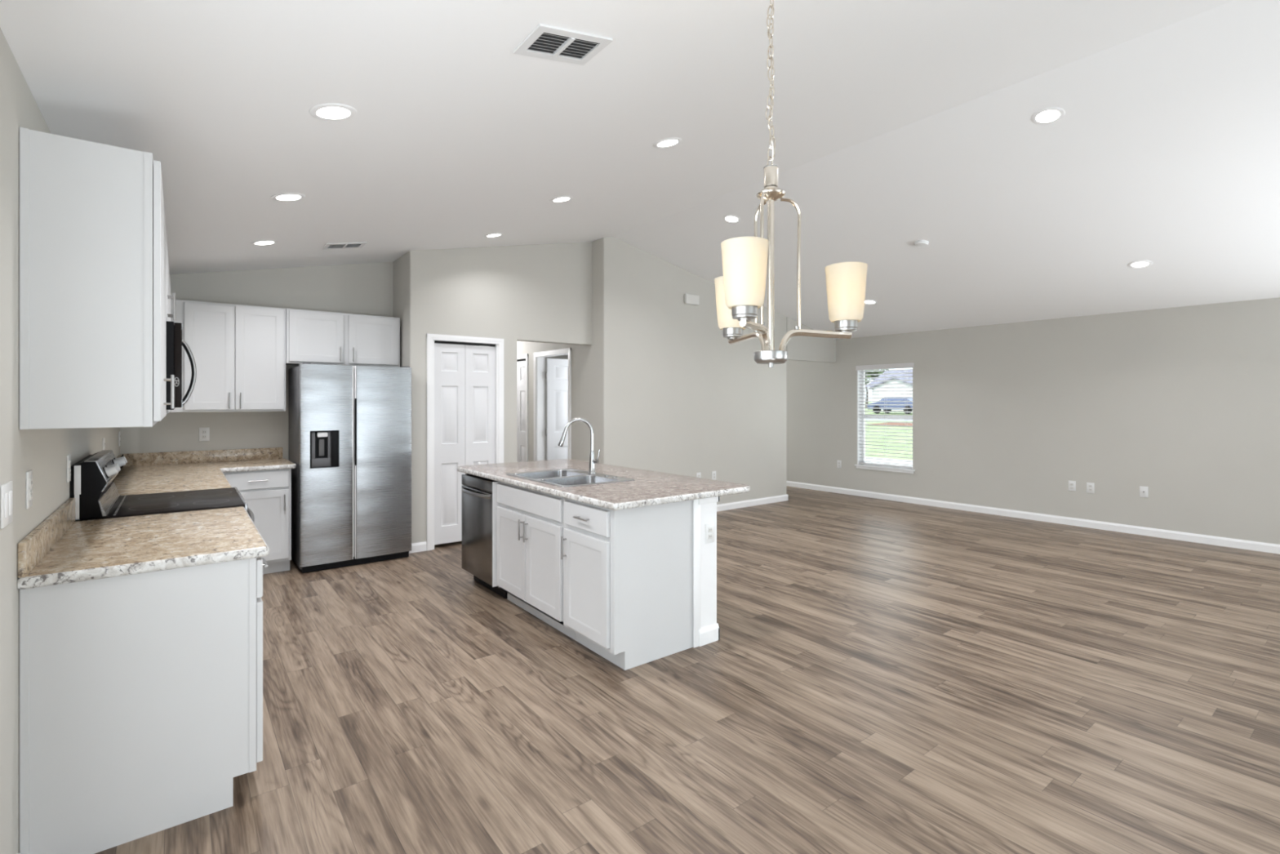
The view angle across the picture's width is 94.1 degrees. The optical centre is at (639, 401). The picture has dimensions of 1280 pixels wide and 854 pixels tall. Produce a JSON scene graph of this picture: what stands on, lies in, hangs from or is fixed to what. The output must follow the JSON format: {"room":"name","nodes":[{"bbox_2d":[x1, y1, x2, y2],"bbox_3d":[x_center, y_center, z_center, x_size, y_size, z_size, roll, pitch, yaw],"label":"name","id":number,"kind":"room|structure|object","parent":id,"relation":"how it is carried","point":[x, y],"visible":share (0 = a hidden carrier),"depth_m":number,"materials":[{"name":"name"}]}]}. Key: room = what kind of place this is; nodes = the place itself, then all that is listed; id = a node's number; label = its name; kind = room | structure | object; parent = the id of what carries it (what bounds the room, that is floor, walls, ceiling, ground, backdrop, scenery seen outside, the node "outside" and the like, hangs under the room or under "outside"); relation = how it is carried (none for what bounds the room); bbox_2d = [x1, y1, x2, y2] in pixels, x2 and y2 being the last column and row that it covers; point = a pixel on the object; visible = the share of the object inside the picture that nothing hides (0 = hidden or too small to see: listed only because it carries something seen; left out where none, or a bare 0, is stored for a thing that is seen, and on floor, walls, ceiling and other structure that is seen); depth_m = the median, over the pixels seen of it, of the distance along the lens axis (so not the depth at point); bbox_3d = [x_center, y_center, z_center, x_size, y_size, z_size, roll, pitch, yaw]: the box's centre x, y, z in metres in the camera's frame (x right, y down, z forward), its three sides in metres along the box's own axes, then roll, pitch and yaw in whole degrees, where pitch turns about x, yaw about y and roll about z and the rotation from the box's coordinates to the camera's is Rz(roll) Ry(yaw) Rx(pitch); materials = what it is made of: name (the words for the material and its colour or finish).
{"room":"open-plan kitchen","nodes":[
{"label":"open-plan kitchen","id":0,"kind":"room"},
{"bbox_2d":[0,27,119,853],"bbox_3d":[-1.310,0.209,0.953,0.140,2.460,9.990,0,0,-38],"label":"wall","id":1,"kind":"structure","parent":0,"point":[43,451],"depth_m":1.73,"materials":[{"name":"beige paint"}]},
{"bbox_2d":[0,480,12,528],"bbox_3d":[-1.758,0.284,1.656,0.008,0.117,0.118,0,0,-38],"label":"light switch","id":2,"kind":"object","parent":1,"relation":"attached to","point":[6,490],"visible":1,"depth_m":1.63,"materials":[{"name":"white plastic"}]},
{"bbox_2d":[26,470,32,508],"bbox_3d":[-1.950,0.279,1.905,0.008,0.117,0.072,0,0,-38],"label":"wall outlet","id":3,"kind":"object","parent":1,"relation":"attached to","point":[29,473],"visible":1,"depth_m":1.89,"materials":[{"name":"white plastic"}]},
{"bbox_2d":[29,478,32,487],"bbox_3d":[-1.948,0.259,1.907,0.003,0.028,0.032,0,0,-38],"label":"receptacle","id":4,"kind":"object","parent":3,"relation":"attached to","point":[30,479],"depth_m":1.90,"materials":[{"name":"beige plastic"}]},
{"bbox_2d":[29,490,32,500],"bbox_3d":[-1.948,0.299,1.907,0.003,0.028,0.032,0,0,-38],"label":"receptacle","id":5,"kind":"object","parent":3,"relation":"attached to","point":[30,491],"depth_m":1.90,"materials":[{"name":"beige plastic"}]},
{"bbox_2d":[17,497,75,577],"bbox_3d":[-2.170,0.473,2.200,0.020,0.105,1.060,0,0,-38],"label":"backsplash","id":6,"kind":"structure","parent":1,"relation":"attached to","point":[35,545],"depth_m":2.02,"materials":[{"name":"stone"}]},
{"bbox_2d":[66,453,71,482],"bbox_3d":[-2.473,0.287,2.582,0.008,0.117,0.072,0,0,-38],"label":"wall outlet","id":7,"kind":"object","parent":1,"relation":"attached to","point":[68,456],"visible":1,"depth_m":2.57,"materials":[{"name":"white plastic"}]},
{"bbox_2d":[19,127,174,429],"bbox_3d":[-2.039,-0.373,2.314,0.365,0.911,1.029,0,0,-38],"label":"upper cabinet","id":8,"kind":"object","parent":1,"relation":"attached to","point":[93,232],"visible":1,"depth_m":1.89,"materials":[{"name":"white laminate"}]},
{"bbox_2d":[102,437,105,449],"bbox_3d":[-3.393,0.287,3.773,0.008,0.117,0.072,0,0,-38],"label":"wall outlet","id":9,"kind":"object","parent":1,"relation":"attached to","point":[104,438],"visible":0.66,"depth_m":3.76,"materials":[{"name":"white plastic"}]},
{"bbox_2d":[118,431,120,446],"bbox_3d":[-4.150,0.294,4.755,0.008,0.117,0.072,0,0,-38],"label":"wall outlet","id":10,"kind":"object","parent":1,"relation":"attached to","point":[119,434],"visible":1,"depth_m":4.73,"materials":[{"name":"white plastic"}]},
{"bbox_2d":[166,271,170,413],"bbox_3d":[-3.350,-0.373,4.013,0.365,0.911,1.703,0,0,-38],"label":"upper cabinet","id":11,"kind":"object","parent":1,"relation":"attached to","point":[167,411],"visible":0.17,"depth_m":3.77,"materials":[{"name":"white laminate"}]},
{"bbox_2d":[166,240,175,321],"bbox_3d":[-2.591,-0.608,3.030,0.365,0.441,0.772,0,0,-38],"label":"upper cabinet","id":12,"kind":"object","parent":1,"relation":"attached to","point":[173,297],"visible":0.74,"depth_m":3.10,"materials":[{"name":"white laminate"}]},
{"bbox_2d":[166,320,196,409],"bbox_3d":[-2.553,-0.173,3.057,0.457,0.420,0.752,0,0,-38],"label":"microwave oven","id":13,"kind":"object","parent":12,"relation":"attached to","point":[175,342],"visible":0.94,"depth_m":2.85,"materials":[{"name":"black plastic"}]},
{"bbox_2d":[120,262,393,459],"bbox_3d":[-3.354,-0.024,5.584,2.284,2.926,0.120,0,0,-38],"label":"wall","id":14,"kind":"structure","parent":0,"point":[363,289],"depth_m":5.43,"materials":[{"name":"beige paint"}]},
{"bbox_2d":[115,447,282,468],"bbox_3d":[-3.145,0.473,4.377,1.138,0.105,2.045,0,0,-38],"label":"backsplash","id":15,"kind":"structure","parent":14,"relation":"attached to","point":[251,454],"depth_m":5.14,"materials":[{"name":"stone"}]},
{"bbox_2d":[199,427,209,440],"bbox_3d":[-3.781,0.281,5.173,0.072,0.117,0.008,0,0,-38],"label":"wall outlet","id":16,"kind":"object","parent":14,"relation":"attached to","point":[204,433],"visible":1,"depth_m":5.17,"materials":[{"name":"white plastic"}]},
{"bbox_2d":[169,298,285,412],"bbox_3d":[-3.536,-0.372,5.130,0.811,0.909,0.373,0,0,-38],"label":"upper cabinet","id":17,"kind":"object","parent":14,"relation":"attached to","point":[238,351],"visible":0.93,"depth_m":5.02,"materials":[{"name":"white laminate"}]},
{"bbox_2d":[285,308,399,367],"bbox_3d":[-2.828,-0.586,5.677,0.970,0.485,0.373,0,0,-38],"label":"upper cabinet","id":18,"kind":"object","parent":14,"relation":"attached to","point":[313,337],"visible":0.96,"depth_m":5.53,"materials":[{"name":"white laminate"}]},
{"bbox_2d":[393,241,591,543],"bbox_3d":[-1.552,-0.218,6.540,2.062,3.313,0.570,0,0,-38],"label":"wall","id":19,"kind":"structure","parent":0,"point":[542,293],"depth_m":6.17,"materials":[{"name":"beige paint"}]},
{"bbox_2d":[408,541,426,553],"bbox_3d":[-1.923,1.395,6.245,1.140,0.088,0.584,0,0,-38],"label":"baseboard","id":20,"kind":"structure","parent":19,"relation":"attached to","point":[420,546],"depth_m":5.72,"materials":[{"name":"white paint"}]},
{"bbox_2d":[426,333,503,550],"bbox_3d":[-1.907,0.219,6.224,0.798,2.440,0.536,0,0,-38],"label":"door","id":21,"kind":"structure","parent":19,"relation":"in","point":[465,378],"depth_m":6.00,"materials":[{"name":"white paint"}]},
{"bbox_2d":[516,341,591,461],"bbox_3d":[-1.663,0.219,8.470,0.120,2.440,3.760,0,0,-38],"label":"wall","id":22,"kind":"structure","parent":0,"point":[581,355],"depth_m":7.22,"materials":[{"name":"beige paint"}]},
{"bbox_2d":[516,353,528,462],"bbox_3d":[-1.899,0.219,8.780,0.156,2.440,1.620,0,0,-38],"label":"door","id":23,"kind":"structure","parent":22,"relation":"in","point":[522,359],"depth_m":8.41,"materials":[{"name":"white paint"}]},
{"bbox_2d":[533,347,571,460],"bbox_3d":[-0.790,0.388,7.956,0.906,2.102,0.954,0,0,-38],"label":"door","id":24,"kind":"structure","parent":22,"relation":"in","point":[557,375],"depth_m":8.07,"materials":[{"name":"white paint"}]},
{"bbox_2d":[545,354,568,460],"bbox_3d":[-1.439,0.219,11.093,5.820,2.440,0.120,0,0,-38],"label":"door frame","id":25,"kind":"structure","parent":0,"point":[562,357],"depth_m":10.81,"materials":[{"name":"beige paint"}]},
{"bbox_2d":[0,0,1279,339],"bbox_3d":[2.163,-1.496,3.634,9.034,1.092,10.110,0,0,-38],"label":"ceiling","id":26,"kind":"structure","parent":0,"point":[897,124],"depth_m":3.37,"materials":[{"name":"white paint"}]},
{"bbox_2d":[250,240,278,245],"bbox_3d":[-2.807,-1.189,4.453,0.174,0.039,0.178,0,0,-38],"label":"recessed light","id":27,"kind":"object","parent":26,"relation":"in","point":[262,242],"visible":1,"depth_m":4.44,"materials":[{"name":"white paint"}]},
{"bbox_2d":[271,192,305,201],"bbox_3d":[-2.043,-1.189,3.464,0.174,0.039,0.178,0,0,-38],"label":"recessed light","id":28,"kind":"object","parent":26,"relation":"in","point":[286,197],"visible":1,"depth_m":3.45,"materials":[{"name":"white paint"}]},
{"bbox_2d":[309,103,356,120],"bbox_3d":[-1.260,-1.189,2.451,0.174,0.039,0.178,0,0,-38],"label":"recessed light","id":29,"kind":"object","parent":26,"relation":"in","point":[326,112],"visible":1,"depth_m":2.44,"materials":[{"name":"white paint"}]},
{"bbox_2d":[321,241,367,249],"bbox_3d":[-2.473,-1.308,4.988,0.305,0.069,0.205,0,0,-38],"label":"ceiling vent","id":30,"kind":"object","parent":26,"relation":"in","point":[344,245],"visible":1,"depth_m":4.97,"materials":[{"name":"white metal"}]},
{"bbox_2d":[484,232,503,237],"bbox_3d":[-1.370,-1.562,5.587,0.174,0.039,0.178,0,0,-38],"label":"recessed light","id":31,"kind":"object","parent":26,"relation":"in","point":[497,234],"visible":1,"depth_m":5.58,"materials":[{"name":"white paint"}]},
{"bbox_2d":[550,195,573,202],"bbox_3d":[-0.606,-1.562,4.598,0.174,0.039,0.178,0,0,-38],"label":"recessed light","id":32,"kind":"object","parent":26,"relation":"in","point":[564,198],"visible":1,"depth_m":4.59,"materials":[{"name":"white paint"}]},
{"bbox_2d":[512,23,613,65],"bbox_3d":[-0.283,-1.314,2.201,0.305,0.069,0.205,0,0,-38],"label":"ceiling vent","id":33,"kind":"object","parent":26,"relation":"in","point":[544,42],"visible":1,"depth_m":2.19,"materials":[{"name":"white metal"}]},
{"bbox_2d":[653,137,682,148],"bbox_3d":[0.167,-1.562,3.597,0.174,0.039,0.178,0,0,-38],"label":"recessed light","id":34,"kind":"object","parent":26,"relation":"in","point":[668,142],"visible":1,"depth_m":3.59,"materials":[{"name":"white paint"}]},
{"bbox_2d":[722,214,740,222],"bbox_3d":[0.907,-1.808,5.893,0.174,0.040,0.178,0,0,-38],"label":"recessed light","id":35,"kind":"object","parent":26,"relation":"in","point":[728,218],"visible":1,"depth_m":5.88,"materials":[{"name":"white paint"}]},
{"bbox_2d":[714,0,867,367],"bbox_3d":[0.312,-0.714,1.470,0.416,1.254,0.454,0,0,30],"label":"chandelier","id":36,"kind":"object","parent":26,"relation":"hanging from","point":[740,292],"visible":1,"depth_m":1.49,"materials":[{"name":"silver metal"}]},
{"bbox_2d":[864,299,876,304],"bbox_3d":[2.910,-1.266,7.553,0.174,0.040,0.178,0,0,-38],"label":"recessed light","id":37,"kind":"object","parent":26,"relation":"in","point":[866,301],"visible":0.88,"depth_m":7.54,"materials":[{"name":"white paint"}]},
{"bbox_2d":[914,240,928,247],"bbox_3d":[2.708,-1.520,5.733,0.126,0.052,0.128,0,0,-38],"label":"smoke detector","id":38,"kind":"object","parent":26,"relation":"attached to","point":[920,243],"visible":1,"depth_m":5.70,"materials":[{"name":"white plastic"}]},
{"bbox_2d":[1031,106,1065,124],"bbox_3d":[2.576,-1.804,3.764,0.174,0.040,0.178,0,0,-38],"label":"recessed light","id":39,"kind":"object","parent":26,"relation":"in","point":[1050,115],"visible":1,"depth_m":3.76,"materials":[{"name":"white paint"}]},
{"bbox_2d":[1127,260,1152,267],"bbox_3d":[4.576,-1.259,5.454,0.174,0.040,0.178,0,0,-38],"label":"recessed light","id":40,"kind":"object","parent":26,"relation":"in","point":[1139,264],"visible":1,"depth_m":5.45,"materials":[{"name":"white paint"}]},
{"bbox_2d":[93,485,1279,853],"bbox_3d":[1.308,1.499,5.179,9.600,0.120,13.800,0,0,-38],"label":"floor","id":41,"kind":"structure","parent":0,"point":[882,676],"depth_m":2.86,"materials":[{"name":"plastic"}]},
{"bbox_2d":[19,556,267,853],"bbox_3d":[-1.923,1.001,2.403,0.657,0.876,1.029,0,0,-38],"label":"base cabinet","id":42,"kind":"object","parent":41,"relation":"on","point":[141,694],"visible":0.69,"depth_m":1.96,"materials":[{"name":"white laminate"}]},
{"bbox_2d":[17,497,269,589],"bbox_3d":[-1.924,0.491,2.390,0.641,0.142,1.060,0,0,-38],"label":"countertop","id":43,"kind":"structure","parent":42,"relation":"on","point":[60,549],"depth_m":2.15,"materials":[{"name":"stone"}]},
{"bbox_2d":[70,449,254,522],"bbox_3d":[-2.455,0.820,3.132,0.708,1.116,0.762,0,0,-38],"label":"range","id":44,"kind":"object","parent":41,"relation":"on","point":[97,496],"visible":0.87,"depth_m":2.88,"materials":[{"name":"black glass"}]},
{"bbox_2d":[95,487,244,519],"bbox_3d":[-2.448,0.525,3.139,0.562,0.017,0.758,0,0,-38],"label":"cooktop","id":45,"kind":"object","parent":44,"relation":"in","point":[129,505],"depth_m":3.06,"materials":[{"name":"black glass"}]},
{"bbox_2d":[247,506,254,522],"bbox_3d":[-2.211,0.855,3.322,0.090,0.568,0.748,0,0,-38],"label":"oven","id":46,"kind":"object","parent":44,"relation":"in","point":[251,513],"depth_m":3.26,"materials":[{"name":"silver metal"}]},
{"bbox_2d":[222,468,291,573],"bbox_3d":[-3.330,1.001,5.106,0.522,0.876,0.663,0,0,-38],"label":"base cabinet","id":47,"kind":"object","parent":41,"relation":"on","point":[267,494],"visible":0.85,"depth_m":4.95,"materials":[{"name":"white laminate"}]},
{"bbox_2d":[288,362,411,573],"bbox_3d":[-2.691,0.552,5.527,0.905,1.764,0.732,0,0,-38],"label":"refrigerator","id":48,"kind":"object","parent":41,"relation":"on","point":[349,427],"visible":1,"depth_m":5.24,"materials":[{"name":"grey metal"}]},
{"bbox_2d":[461,473,507,598],"bbox_3d":[-1.020,0.999,4.690,0.653,0.872,0.601,0,0,-38],"label":"dishwasher","id":49,"kind":"object","parent":41,"relation":"on","point":[479,504],"visible":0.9,"depth_m":4.47,"materials":[{"name":"silver metal"}]},
{"bbox_2d":[496,481,575,639],"bbox_3d":[-0.529,1.001,4.089,0.630,0.876,0.940,0,0,-38],"label":"base cabinet","id":50,"kind":"object","parent":41,"relation":"on","point":[531,525],"visible":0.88,"depth_m":3.87,"materials":[{"name":"white laminate"}]},
{"bbox_2d":[560,497,693,670],"bbox_3d":[-0.084,1.001,3.513,0.630,0.876,0.512,0,0,-38],"label":"base cabinet","id":51,"kind":"object","parent":41,"relation":"on","point":[628,572],"visible":0.96,"depth_m":3.31,"materials":[{"name":"white laminate"}]},
{"bbox_2d":[457,458,750,510],"bbox_3d":[-0.398,0.543,4.307,1.085,0.038,2.275,0,0,-38],"label":"countertop","id":52,"kind":"structure","parent":51,"relation":"on","point":[649,487],"depth_m":3.75,"materials":[{"name":"stone"}]},
{"bbox_2d":[506,468,635,487],"bbox_3d":[-0.502,0.609,4.157,0.563,0.196,0.845,0,0,-38],"label":"sink","id":53,"kind":"object","parent":52,"relation":"in","point":[564,477],"visible":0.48,"depth_m":4.21,"materials":[{"name":"silver metal"}]},
{"bbox_2d":[557,417,599,473],"bbox_3d":[-0.443,0.317,4.323,0.303,0.405,0.069,0,0,-10],"label":"faucet","id":54,"kind":"object","parent":52,"relation":"on","point":[592,461],"visible":1,"depth_m":4.33,"materials":[{"name":"silver metal"}]},
{"bbox_3d":[-3.334,1.001,4.230,0.657,0.876,2.028,0,0,-38],"label":"base cabinet","id":55,"kind":"object","parent":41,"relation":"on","visible":0},
{"bbox_2d":[113,447,296,495],"bbox_3d":[-3.134,0.491,4.386,1.165,0.142,2.045,0,0,-38],"label":"countertop","id":56,"kind":"structure","parent":55,"relation":"on","point":[148,473],"depth_m":4.78,"materials":[{"name":"stone"}]},
{"bbox_2d":[700,502,716,627],"bbox_3d":[-0.242,1.001,4.381,0.172,0.876,2.088,0,0,-38],"label":"wall","id":57,"kind":"structure","parent":0,"point":[708,511],"depth_m":3.56,"materials":[{"name":"white paint"}]},
{"bbox_2d":[693,496,719,647],"bbox_3d":[-0.240,1.001,4.375,0.208,0.876,2.100,0,0,-38],"label":"trim","id":58,"kind":"structure","parent":57,"relation":"attached to","point":[696,503],"depth_m":3.50,"materials":[{"name":"white paint"}]},
{"bbox_2d":[698,622,719,646],"bbox_3d":[-0.229,1.389,4.392,0.166,0.100,2.116,0,0,-38],"label":"baseboard","id":59,"kind":"structure","parent":57,"relation":"attached to","point":[710,633],"depth_m":3.55,"materials":[{"name":"white paint"}]},
{"bbox_2d":[705,522,714,543],"bbox_3d":[0.419,0.784,3.567,0.072,0.117,0.008,0,0,-38],"label":"wall outlet","id":60,"kind":"object","parent":57,"relation":"attached to","point":[709,527],"visible":1,"depth_m":3.56,"materials":[{"name":"white plastic"}]},
{"bbox_2d":[591,236,835,504],"bbox_3d":[1.276,-0.231,8.206,4.450,3.340,0.250,0,0,-38],"label":"wall","id":61,"kind":"structure","parent":0,"point":[671,393],"depth_m":7.45,"materials":[{"name":"beige paint"}]},
{"bbox_2d":[684,293,699,305],"bbox_3d":[0.654,-1.296,7.539,0.230,0.126,0.044,0,0,-38],"label":"door chime","id":62,"kind":"object","parent":61,"relation":"attached to","point":[689,299],"visible":1,"depth_m":7.51,"materials":[{"name":"beige plastic"}]},
{"bbox_2d":[696,472,701,477],"bbox_3d":[0.754,0.964,7.638,0.072,0.117,0.008,0,0,-38],"label":"wall outlet","id":63,"kind":"object","parent":61,"relation":"attached to","point":[698,474],"visible":0.57,"depth_m":7.63,"materials":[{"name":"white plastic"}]},
{"bbox_2d":[711,471,715,479],"bbox_3d":[0.972,0.964,7.807,0.072,0.117,0.008,0,0,-38],"label":"wall outlet","id":64,"kind":"object","parent":61,"relation":"attached to","point":[713,473],"visible":0.92,"depth_m":7.80,"materials":[{"name":"white plastic"}]},
{"bbox_2d":[716,493,788,511],"bbox_3d":[-0.347,1.395,9.319,3.268,0.088,4.024,0,0,-38],"label":"baseboard","id":65,"kind":"structure","parent":61,"relation":"attached to","point":[726,506],"depth_m":8.24,"materials":[{"name":"white paint"}]},
{"bbox_2d":[786,297,1279,544],"bbox_3d":[4.670,0.214,7.573,0.150,2.450,13.160,0,0,-38],"label":"wall","id":66,"kind":"structure","parent":0,"point":[1182,404],"depth_m":6.85,"materials":[{"name":"beige paint"}]},
{"bbox_2d":[837,460,841,467],"bbox_3d":[3.147,0.982,9.416,0.008,0.117,0.072,0,0,-38],"label":"wall outlet","id":67,"kind":"object","parent":66,"relation":"attached to","point":[839,462],"visible":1,"depth_m":9.41,"materials":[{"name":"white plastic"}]},
{"bbox_2d":[854,368,915,473],"bbox_3d":[3.658,0.241,8.857,0.173,1.556,0.940,0,0,-38],"label":"window","id":68,"kind":"structure","parent":66,"relation":"in","point":[908,470],"depth_m":9.17,"materials":[{"name":"white paint"}]},
{"bbox_2d":[855,362,914,468],"bbox_3d":[3.633,0.194,8.838,0.086,1.505,0.912,0,0,-38],"label":"window blind","id":69,"kind":"object","parent":68,"relation":"attached to","point":[911,365],"visible":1,"depth_m":8.83,"materials":[{"name":"white plastic"}]},
{"bbox_2d":[786,480,1279,554],"bbox_3d":[4.599,1.395,7.531,0.014,0.088,12.900,0,0,-38],"label":"baseboard","id":70,"kind":"structure","parent":66,"relation":"attached to","point":[1180,535],"depth_m":6.99,"materials":[{"name":"white paint"}]},
{"bbox_2d":[1068,480,1075,491],"bbox_3d":[5.044,0.979,6.958,0.008,0.117,0.072,0,0,-38],"label":"wall outlet","id":71,"kind":"object","parent":66,"relation":"attached to","point":[1072,484],"visible":1,"depth_m":6.95,"materials":[{"name":"white plastic"}]},
{"bbox_2d":[1086,482,1093,493],"bbox_3d":[5.152,0.982,6.818,0.008,0.117,0.072,0,0,-38],"label":"wall outlet","id":72,"kind":"object","parent":66,"relation":"attached to","point":[1090,486],"visible":1,"depth_m":6.82,"materials":[{"name":"white plastic"}]},
{"bbox_2d":[1139,485,1148,497],"bbox_3d":[5.443,0.970,6.439,0.014,0.117,0.072,0,0,-38],"label":"cable jack","id":73,"kind":"object","parent":66,"relation":"attached to","point":[1144,491],"visible":1,"depth_m":6.44,"materials":[{"name":"white plastic"}]},
{"label":"outside","id":74,"kind":"structure","parent":0,"visible":0},
{"bbox_2d":[865,456,912,466],"bbox_3d":[-11.852,1.625,35.068,6.900,0.127,110.000,0,0,-38],"label":"gravel drive","id":75,"kind":"structure","parent":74,"point":[867,459],"depth_m":15.90,"materials":[{"name":"gravel"}]},
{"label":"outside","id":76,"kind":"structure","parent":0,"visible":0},
{"bbox_2d":[865,401,912,414],"bbox_3d":[39.557,0.505,74.761,66.000,1.288,110.000,0,0,-38],"label":"lawn","id":77,"kind":"structure","parent":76,"point":[866,409],"depth_m":51.35,"materials":[{"name":"green plant"}]},
{"bbox_2d":[865,368,888,407],"bbox_3d":[25.901,-2.268,67.937,4.428,6.202,4.586,0,0,-38],"label":"tree","id":78,"kind":"object","parent":77,"relation":"on","point":[870,372],"visible":0.2,"depth_m":67.66,"materials":[{"name":"green plant"}]},
{"bbox_2d":[865,369,912,411],"bbox_3d":[30.774,-1.228,56.356,9.600,4.250,16.800,0,0,-38],"label":"house","id":79,"kind":"structure","parent":77,"relation":"on","point":[908,371],"depth_m":57.88,"materials":[{"name":"paint"}]},
{"bbox_2d":[867,396,912,413],"bbox_3d":[21.510,0.267,49.865,1.840,1.420,4.447,0,0,-38],"label":"car","id":80,"kind":"object","parent":77,"relation":"on","point":[882,399],"visible":0.52,"depth_m":49.27,"materials":[{"name":"blue paint"}]},
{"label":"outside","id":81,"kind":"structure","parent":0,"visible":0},
{"bbox_2d":[865,419,912,460],"bbox_3d":[-1.008,1.427,43.440,20.500,0.469,110.000,0,0,-38],"label":"lawn","id":82,"kind":"structure","parent":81,"point":[869,450],"depth_m":22.19,"materials":[{"name":"green plant"}]},
{"bbox_2d":[866,422,912,426],"bbox_3d":[14.742,1.299,32.860,3.500,0.163,4.000,0,0,-38],"label":"mulch bed","id":83,"kind":"object","parent":82,"relation":"on","point":[890,423],"visible":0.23,"depth_m":33.72,"materials":[{"name":"brown soil"}]},
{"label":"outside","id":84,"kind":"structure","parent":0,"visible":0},
{"bbox_2d":[865,414,912,421],"bbox_3d":[10.271,1.171,52.149,8.000,0.244,110.000,0,0,-38],"label":"road","id":85,"kind":"structure","parent":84,"point":[865,415],"depth_m":39.23,"materials":[{"name":"grey asphalt"}]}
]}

